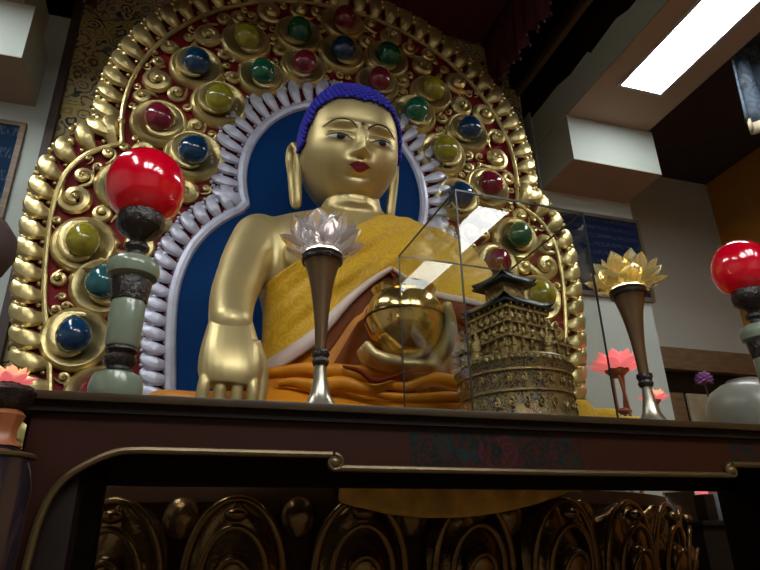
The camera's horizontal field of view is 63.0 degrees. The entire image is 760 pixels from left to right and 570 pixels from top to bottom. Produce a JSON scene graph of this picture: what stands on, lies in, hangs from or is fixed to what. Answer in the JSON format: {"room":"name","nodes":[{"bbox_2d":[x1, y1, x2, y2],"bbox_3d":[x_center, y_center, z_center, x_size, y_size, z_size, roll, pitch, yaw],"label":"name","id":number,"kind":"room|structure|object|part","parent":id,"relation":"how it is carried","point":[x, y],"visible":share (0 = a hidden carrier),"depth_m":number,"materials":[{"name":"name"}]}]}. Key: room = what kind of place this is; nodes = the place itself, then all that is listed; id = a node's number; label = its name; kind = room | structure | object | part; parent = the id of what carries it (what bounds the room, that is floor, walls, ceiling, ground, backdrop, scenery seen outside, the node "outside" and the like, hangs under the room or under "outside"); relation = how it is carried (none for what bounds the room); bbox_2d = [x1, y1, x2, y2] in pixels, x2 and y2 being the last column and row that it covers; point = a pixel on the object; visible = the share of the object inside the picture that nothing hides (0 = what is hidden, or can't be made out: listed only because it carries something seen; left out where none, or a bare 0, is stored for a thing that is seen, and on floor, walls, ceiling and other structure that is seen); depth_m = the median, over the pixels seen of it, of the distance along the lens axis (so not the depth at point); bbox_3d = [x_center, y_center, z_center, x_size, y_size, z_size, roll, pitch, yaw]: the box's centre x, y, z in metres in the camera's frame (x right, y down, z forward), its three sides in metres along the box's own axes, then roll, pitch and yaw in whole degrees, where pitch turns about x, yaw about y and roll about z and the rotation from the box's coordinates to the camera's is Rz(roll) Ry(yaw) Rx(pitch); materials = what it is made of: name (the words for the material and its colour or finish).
{"room":"house of worship","nodes":[
{"label":"house of worship","id":0,"kind":"room"},
{"bbox_2d":[0,14,70,313],"bbox_3d":[-4.204,0.314,5.765,1.480,6.900,0.990,6,-25,-16],"label":"wall","id":1,"kind":"structure","parent":0,"point":[57,27],"depth_m":6.28,"materials":[{"name":"paint"}]},
{"bbox_2d":[0,119,27,218],"bbox_3d":[-4.086,-0.921,5.754,1.150,1.650,0.050,6,-25,-16],"label":"wall plaque","id":2,"kind":"object","parent":1,"relation":"attached to","point":[12,133],"visible":1,"depth_m":6.06,"materials":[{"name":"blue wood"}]},
{"bbox_3d":[-4.088,-0.918,5.761,1.050,1.550,0.025,6,-25,-16],"label":"plaque panel","id":3,"kind":"part","parent":2,"relation":"part of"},
{"bbox_2d":[6,0,25,3],"bbox_3d":[-2.052,-5.331,0.057,1.240,0.015,13.200,6,-25,-16],"label":"trim","id":4,"kind":"structure","parent":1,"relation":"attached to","point":[16,1],"depth_m":5.96,"materials":[{"name":"brown wood"}]},
{"bbox_2d":[0,53,35,106],"bbox_3d":[-4.170,-1.906,6.181,1.330,0.010,1.400,6,-25,-16],"label":"beam","id":5,"kind":"structure","parent":1,"relation":"attached to","point":[15,87],"depth_m":6.04,"materials":[{"name":"brown wood"}]},
{"bbox_2d":[0,0,47,103],"bbox_3d":[-4.177,-2.206,6.312,1.330,0.645,1.400,6,-25,-16],"label":"beam","id":6,"kind":"structure","parent":1,"relation":"attached to","point":[21,35],"depth_m":5.94,"materials":[{"name":"paint"}]},
{"bbox_2d":[25,0,48,37],"bbox_3d":[-2.312,-5.266,0.914,1.240,0.560,14.900,6,-25,-16],"label":"beam","id":7,"kind":"structure","parent":1,"relation":"attached to","point":[41,6],"depth_m":6.57,"materials":[{"name":"paint"}]},
{"bbox_2d":[46,0,74,18],"bbox_3d":[-2.351,-6.180,1.305,1.200,1.430,14.900,6,-25,-16],"label":"ceiling","id":8,"kind":"structure","parent":1,"relation":"attached to","point":[62,8],"depth_m":7.46,"materials":[{"name":"brown wood"}]},
{"bbox_2d":[2,0,524,368],"bbox_3d":[-0.663,-0.114,6.721,5.610,8.300,0.080,6,-25,-16],"label":"wall","id":9,"kind":"structure","parent":0,"point":[101,30],"depth_m":7.01,"materials":[{"name":"gold metal"}]},
{"bbox_2d":[0,0,84,365],"bbox_3d":[-3.356,-0.382,5.841,0.080,8.200,0.100,6,-25,-16],"label":"trim strip","id":10,"kind":"object","parent":9,"relation":"attached to","point":[59,90],"depth_m":6.44,"materials":[{"name":"brown wood"}]},
{"bbox_2d":[82,0,552,87],"bbox_3d":[-0.473,-3.768,6.606,5.082,1.100,2.900,6,-25,-16],"label":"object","id":11,"kind":"object","parent":9,"relation":"attached to","point":[503,26],"visible":0.89,"depth_m":8.15,"materials":[{"name":"fabric"}]},
{"bbox_2d":[508,0,593,92],"bbox_3d":[3.110,-4.423,5.312,0.230,0.320,8.000,6,-25,-16],"label":"trim","id":12,"kind":"structure","parent":9,"relation":"attached to","point":[561,9],"depth_m":8.00,"materials":[{"name":"brown wood"}]},
{"bbox_2d":[515,0,592,95],"bbox_3d":[3.114,-4.231,5.228,0.070,0.100,8.000,6,-25,-16],"label":"trim","id":13,"kind":"structure","parent":9,"relation":"attached to","point":[583,5],"depth_m":7.85,"materials":[{"name":"brown wood"}]},
{"bbox_2d":[523,111,674,495],"bbox_3d":[2.635,1.036,7.779,1.370,6.900,0.990,6,-25,-16],"label":"wall","id":14,"kind":"structure","parent":0,"point":[599,394],"depth_m":7.48,"materials":[{"name":"paint"}]},
{"bbox_2d":[520,93,526,118],"bbox_3d":[4.568,-5.450,3.343,1.100,1.430,14.900,6,-25,-16],"label":"trim","id":15,"kind":"structure","parent":14,"relation":"attached to","point":[522,99],"depth_m":8.89,"materials":[{"name":"brown wood"}]},
{"bbox_2d":[521,0,635,116],"bbox_3d":[3.234,-4.401,5.345,0.030,1.500,8.000,6,-25,-16],"label":"trim","id":16,"kind":"structure","parent":14,"relation":"attached to","point":[600,15],"depth_m":7.64,"materials":[{"name":"brown wood"}]},
{"bbox_2d":[537,115,661,187],"bbox_3d":[2.714,-1.479,8.341,1.270,0.645,1.400,6,-25,-16],"label":"ceiling beam","id":17,"kind":"structure","parent":14,"relation":"attached to","point":[573,137],"depth_m":7.75,"materials":[{"name":"paint"}]},
{"bbox_2d":[532,0,667,146],"bbox_3d":[4.593,-4.537,2.947,1.210,0.560,14.900,6,-25,-16],"label":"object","id":18,"kind":"structure","parent":14,"relation":"attached to","point":[626,27],"depth_m":7.24,"materials":[{"name":"paint"}]},
{"bbox_2d":[549,208,655,302],"bbox_3d":[2.810,-0.385,7.870,1.350,1.170,0.050,6,-25,-16],"label":"wall plaque","id":19,"kind":"object","parent":14,"relation":"attached to","point":[605,233],"visible":0.5,"depth_m":7.96,"materials":[{"name":"blue metal"}]},
{"bbox_2d":[543,158,661,202],"bbox_3d":[2.720,-1.178,8.210,1.270,0.010,1.400,6,-25,-16],"label":"trim","id":20,"kind":"structure","parent":14,"relation":"attached to","point":[580,177],"depth_m":7.88,"materials":[{"name":"brown wood"}]},
{"bbox_2d":[566,0,759,131],"bbox_3d":[4.853,-4.602,2.091,1.210,0.015,13.200,6,-25,-16],"label":"ceiling","id":21,"kind":"structure","parent":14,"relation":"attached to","point":[605,102],"depth_m":7.13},
{"bbox_2d":[616,0,759,96],"bbox_3d":[3.389,-2.725,6.282,0.620,0.020,2.310,6,-25,-16],"label":"ceiling light","id":22,"kind":"object","parent":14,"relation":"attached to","point":[705,23],"visible":1,"depth_m":6.61,"materials":[{"name":"white plastic"}]},
{"bbox_2d":[629,177,749,353],"bbox_3d":[-1.123,0.289,7.623,14.600,8.300,0.200,6,-25,-16],"label":"wall","id":23,"kind":"structure","parent":0,"point":[677,222],"depth_m":9.78,"materials":[{"name":"beige paint"}]},
{"bbox_2d":[648,58,759,184],"bbox_3d":[6.505,-4.817,3.781,2.830,0.100,15.000,6,-25,-16],"label":"ceiling","id":24,"kind":"structure","parent":0,"point":[707,133],"depth_m":9.39,"materials":[{"name":"brown wood"}]},
{"bbox_2d":[731,32,759,134],"bbox_3d":[4.449,-2.244,6.904,1.280,2.020,0.163,6,-25,-16],"label":"lantern","id":25,"kind":"object","parent":24,"relation":"hanging from","point":[746,62],"visible":0.48,"depth_m":6.74,"materials":[{"name":"blue fabric"}]},
{"bbox_2d":[706,147,759,325],"bbox_3d":[8.012,-1.924,3.014,0.200,8.300,15.000,6,-25,-16],"label":"wall","id":26,"kind":"structure","parent":0,"point":[734,195],"depth_m":10.00,"materials":[{"name":"orange paint"}]},
{"bbox_3d":[1.228,1.201,-0.686,14.600,0.100,15.400,6,-25,-16],"label":"floor","id":27,"kind":"structure","parent":0,"visible":0},
{"bbox_2d":[0,217,17,277],"bbox_3d":[-1.465,0.903,1.804,0.290,2.545,0.290,6,-25,-16],"label":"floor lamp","id":28,"kind":"object","parent":27,"relation":"on","point":[8,240],"visible":1,"depth_m":2.25,"materials":[{"name":"brown"}]},
{"bbox_2d":[0,383,37,569],"bbox_3d":[-1.088,1.150,1.502,0.207,1.835,0.207,-3,-24,4],"label":"lamp stand","id":29,"kind":"object","parent":27,"relation":"on","point":[16,465],"visible":1,"depth_m":1.74,"materials":[{"name":"black paint"}]},
{"bbox_2d":[0,365,37,384],"bbox_3d":[-1.117,0.284,1.876,0.135,0.070,0.135,-3,-24,4],"label":"lamp","id":30,"kind":"object","parent":29,"relation":"on","point":[11,374],"visible":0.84,"depth_m":1.85,"materials":[{"name":"pink"}]},
{"bbox_3d":[-1.106,0.341,1.855,0.140,0.070,0.140,6,-25,-16],"label":"lamp shade","id":31,"kind":"part","parent":29,"relation":"part of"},
{"bbox_2d":[14,389,759,569],"bbox_3d":[0.566,1.576,2.600,3.980,1.862,1.020,6,-25,-16],"label":"altar table","id":32,"kind":"object","parent":27,"relation":"on","point":[83,444],"visible":0.96,"depth_m":2.42,"materials":[{"name":"brown wood"}]},
{"bbox_3d":[-1.295,0.665,2.414,0.040,0.140,0.700,6,-25,-16],"label":"rail","id":33,"kind":"part","parent":32,"relation":"part of","materials":[{"name":"metal"}]},
{"bbox_3d":[-1.044,1.284,1.768,0.140,1.800,0.140,6,-25,-16],"label":"leg","id":34,"kind":"part","parent":32,"relation":"part of","materials":[{"name":"brown wood"}]},
{"bbox_3d":[-1.273,1.581,2.440,0.140,1.800,0.140,6,-25,-16],"label":"leg","id":35,"kind":"part","parent":32,"relation":"part of","materials":[{"name":"brown wood"}]},
{"bbox_2d":[87,147,184,394],"bbox_3d":[-0.960,-0.073,2.420,0.311,1.082,0.311,6,-25,-16],"label":"lamp","id":36,"kind":"object","parent":32,"relation":"on","point":[145,186],"visible":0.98,"depth_m":2.41,"materials":[{"name":"red glass"}]},
{"bbox_3d":[-0.967,-0.418,2.570,0.311,0.331,0.311,6,-25,-16],"label":"red globe","id":37,"kind":"part","parent":36,"relation":"part of","materials":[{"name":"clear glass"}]},
{"bbox_3d":[-0.595,0.873,1.971,0.992,0.697,0.030,6,-25,-16],"label":"gilded moulding","id":38,"kind":"part","parent":32,"relation":"part of","materials":[{"name":"gold metal"}]},
{"bbox_2d":[279,207,364,403],"bbox_3d":[-0.243,0.094,2.579,0.354,0.871,0.354,-3,-24,4],"label":"lamp","id":39,"kind":"object","parent":32,"relation":"on","point":[321,241],"visible":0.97,"depth_m":2.59,"materials":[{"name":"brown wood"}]},
{"bbox_3d":[-0.239,0.295,2.492,0.075,0.070,0.075,6,-25,-16],"label":"knob","id":40,"kind":"part","parent":39,"relation":"part of","materials":[{"name":"metal"}]},
{"bbox_3d":[-0.244,0.085,2.583,0.158,0.399,0.158,6,-25,-16],"label":"trumpet stem","id":41,"kind":"part","parent":39,"relation":"part of","materials":[{"name":"brown wood"}]},
{"bbox_3d":[0.547,0.766,2.955,3.920,0.032,0.975,6,-25,-16],"label":"cornice","id":42,"kind":"part","parent":32,"relation":"part of","materials":[{"name":"brown wood"}]},
{"bbox_2d":[398,189,618,416],"bbox_3d":[0.609,0.239,3.293,0.757,1.141,0.777,7,-25,-18],"label":"glass case","id":43,"kind":"object","parent":32,"relation":"on","point":[454,190],"visible":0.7,"depth_m":3.17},
{"bbox_2d":[452,264,578,414],"bbox_3d":[0.684,0.319,3.254,0.620,0.960,0.617,5,-24,-14],"label":"model","id":44,"kind":"object","parent":43,"relation":"in","point":[519,363],"visible":0.86,"depth_m":3.02},
{"bbox_3d":[0.692,0.746,2.470,1.760,0.027,0.025,6,-25,-16],"label":"gilded moulding","id":45,"kind":"part","parent":32,"relation":"part of","materials":[{"name":"gold metal"}]},
{"bbox_2d":[585,248,666,419],"bbox_3d":[1.255,0.253,3.032,0.374,0.880,0.374,-16,-27,29],"label":"lamp","id":46,"kind":"object","parent":32,"relation":"on","point":[627,280],"visible":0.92,"depth_m":3.04,"materials":[{"name":"gold metal"}]},
{"bbox_3d":[1.254,0.241,3.037,0.160,0.405,0.160,14,-28,-32],"label":"trumpet stem","id":47,"kind":"part","parent":46,"relation":"part of","materials":[{"name":"brown wood"}]},
{"bbox_3d":[1.259,0.454,2.944,0.076,0.071,0.076,14,-28,-32],"label":"knob","id":48,"kind":"part","parent":46,"relation":"part of","materials":[{"name":"black metal"}]},
{"bbox_2d":[705,377,759,423],"bbox_3d":[2.200,0.768,3.676,0.479,0.410,0.479,6,-25,-16],"label":"vase","id":49,"kind":"object","parent":32,"relation":"on","point":[737,400],"visible":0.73,"depth_m":3.56,"materials":[{"name":"ceramic"}]},
{"bbox_2d":[710,240,759,383],"bbox_3d":[2.005,0.241,3.281,0.309,1.071,0.309,-22,-31,39],"label":"lamp","id":50,"kind":"object","parent":32,"relation":"on","point":[735,266],"visible":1,"depth_m":3.30,"materials":[{"name":"red glass"}]},
{"bbox_3d":[1.997,-0.100,3.430,0.309,0.328,0.309,-22,-31,39],"label":"red globe","id":51,"kind":"part","parent":50,"relation":"part of","materials":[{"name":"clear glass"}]},
{"bbox_3d":[2.163,1.944,3.451,0.140,1.800,0.140,6,-25,-16],"label":"leg","id":52,"kind":"part","parent":32,"relation":"part of","materials":[{"name":"brown wood"}]},
{"bbox_3d":[1.994,1.147,2.733,0.992,0.697,0.030,6,-25,-16],"label":"gilded moulding","id":53,"kind":"part","parent":32,"relation":"part of","materials":[{"name":"gold metal"}]},
{"bbox_2d":[95,486,699,569],"bbox_3d":[-0.190,2.276,3.991,5.292,1.720,2.546,6,-25,-16],"label":"lotus throne","id":54,"kind":"object","parent":27,"relation":"on","point":[143,527],"visible":0.83,"depth_m":3.24,"materials":[{"name":"paint"}]},
{"bbox_2d":[8,0,586,448],"bbox_3d":[-0.403,-0.844,5.833,5.119,5.482,0.411,6,-25,-16],"label":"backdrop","id":55,"kind":"structure","parent":54,"relation":"on","point":[222,88],"depth_m":5.83,"materials":[{"name":"gold metal"}]},
{"bbox_2d":[148,83,640,418],"bbox_3d":[0.116,-0.149,4.627,3.403,3.214,1.550,4,-24,-11],"label":"statue","id":56,"kind":"object","parent":54,"relation":"on","point":[347,149],"visible":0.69,"depth_m":4.14,"materials":[{"name":"gold metal"}]},
{"bbox_2d":[364,278,443,358],"bbox_3d":[0.151,0.239,3.796,0.503,0.445,0.503,6,-25,-16],"label":"bowl","id":57,"kind":"object","parent":56,"relation":"on","point":[421,314],"visible":0.92,"depth_m":3.62,"materials":[{"name":"gold metal"}]},
{"bbox_2d":[338,488,581,517],"bbox_3d":[0.461,1.182,3.425,1.502,0.212,0.310,8,-25,-20],"label":"cloth","id":58,"kind":"object","parent":54,"relation":"on","point":[422,503],"visible":0.62,"depth_m":3.23,"materials":[{"name":"fabric"}]},
{"bbox_2d":[669,520,733,569],"bbox_3d":[2.948,2.559,5.280,1.370,2.100,1.240,6,-25,-16],"label":"tall cabinet","id":59,"kind":"object","parent":27,"relation":"on","point":[710,536],"visible":0.31,"depth_m":4.76,"materials":[{"name":"brown wood"}]},
{"bbox_2d":[588,348,643,492],"bbox_3d":[2.319,1.391,5.789,0.511,1.597,0.511,17,-30,-36],"label":"lamp","id":60,"kind":"object","parent":59,"relation":"on","point":[621,363],"visible":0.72,"depth_m":5.94,"materials":[{"name":"pink"}]},
{"bbox_3d":[2.321,1.504,5.740,0.224,1.350,0.224,6,-25,-16],"label":"twisted stem","id":61,"kind":"part","parent":60,"relation":"part of","materials":[{"name":"brown wood"}]},
{"bbox_2d":[638,389,669,405],"bbox_3d":[2.695,1.605,5.857,0.281,1.243,0.281,17,-30,-36],"label":"lamp","id":62,"kind":"object","parent":59,"relation":"on","point":[659,396],"visible":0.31,"depth_m":6.01,"materials":[{"name":"pink"}]},
{"bbox_2d":[662,491,697,520],"bbox_3d":[2.893,1.913,5.358,0.739,0.275,0.450,6,-25,-16],"label":"folded cloth","id":63,"kind":"object","parent":59,"relation":"on","point":[684,499],"visible":0.11,"depth_m":5.50,"materials":[{"name":"fabric"}]},
{"bbox_2d":[693,494,718,520],"bbox_3d":[2.593,1.773,4.934,0.100,0.200,0.120,6,-25,-16],"label":"stand","id":64,"kind":"object","parent":59,"relation":"on","point":[705,505],"visible":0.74,"depth_m":4.90,"materials":[{"name":"brown wood"}]},
{"bbox_2d":[696,491,707,494],"bbox_3d":[2.589,1.617,5.002,0.090,0.140,0.089,6,-25,-16],"label":"light","id":65,"kind":"object","parent":64,"relation":"on","point":[698,492],"visible":0.2,"depth_m":4.95,"materials":[{"name":"pink"}]},
{"bbox_2d":[708,491,722,519],"bbox_3d":[2.819,1.768,5.022,0.340,0.270,0.195,6,-25,-16],"label":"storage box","id":66,"kind":"object","parent":59,"relation":"on","point":[716,499],"visible":0.02,"depth_m":4.92,"materials":[{"name":"grey plastic"}]},
{"bbox_2d":[660,346,756,421],"bbox_3d":[4.542,2.767,8.046,2.150,3.860,0.480,6,-25,-16],"label":"upper cabinet","id":67,"kind":"object","parent":27,"relation":"on","point":[689,399],"visible":0.08,"depth_m":8.43,"materials":[{"name":"brown wood"}]},
{"bbox_3d":[3.857,2.366,7.830,0.440,2.050,0.040,6,-25,-16],"label":"door","id":68,"kind":"part","parent":67,"relation":"part of","materials":[{"name":"brown wood"}]},
{"bbox_3d":[4.334,2.417,7.970,0.440,2.050,0.040,6,-25,-16],"label":"door","id":69,"kind":"part","parent":67,"relation":"part of","materials":[{"name":"brown wood"}]},
{"bbox_3d":[4.505,1.140,8.755,2.150,0.310,0.480,6,-25,-16],"label":"cornice","id":70,"kind":"part","parent":67,"relation":"part of","materials":[{"name":"brown wood"}]},
{"bbox_3d":[4.218,3.207,7.122,0.340,2.330,0.340,6,-25,-16],"label":"vase","id":71,"kind":"object","parent":27,"relation":"on","visible":0},
{"bbox_2d":[694,371,713,396],"bbox_3d":[4.183,1.636,7.806,0.232,1.138,0.232,6,-25,-16],"label":"flower","id":72,"kind":"object","parent":71,"relation":"in","point":[703,378],"visible":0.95,"depth_m":7.94,"materials":[{"name":"purple plant"}]}
]}

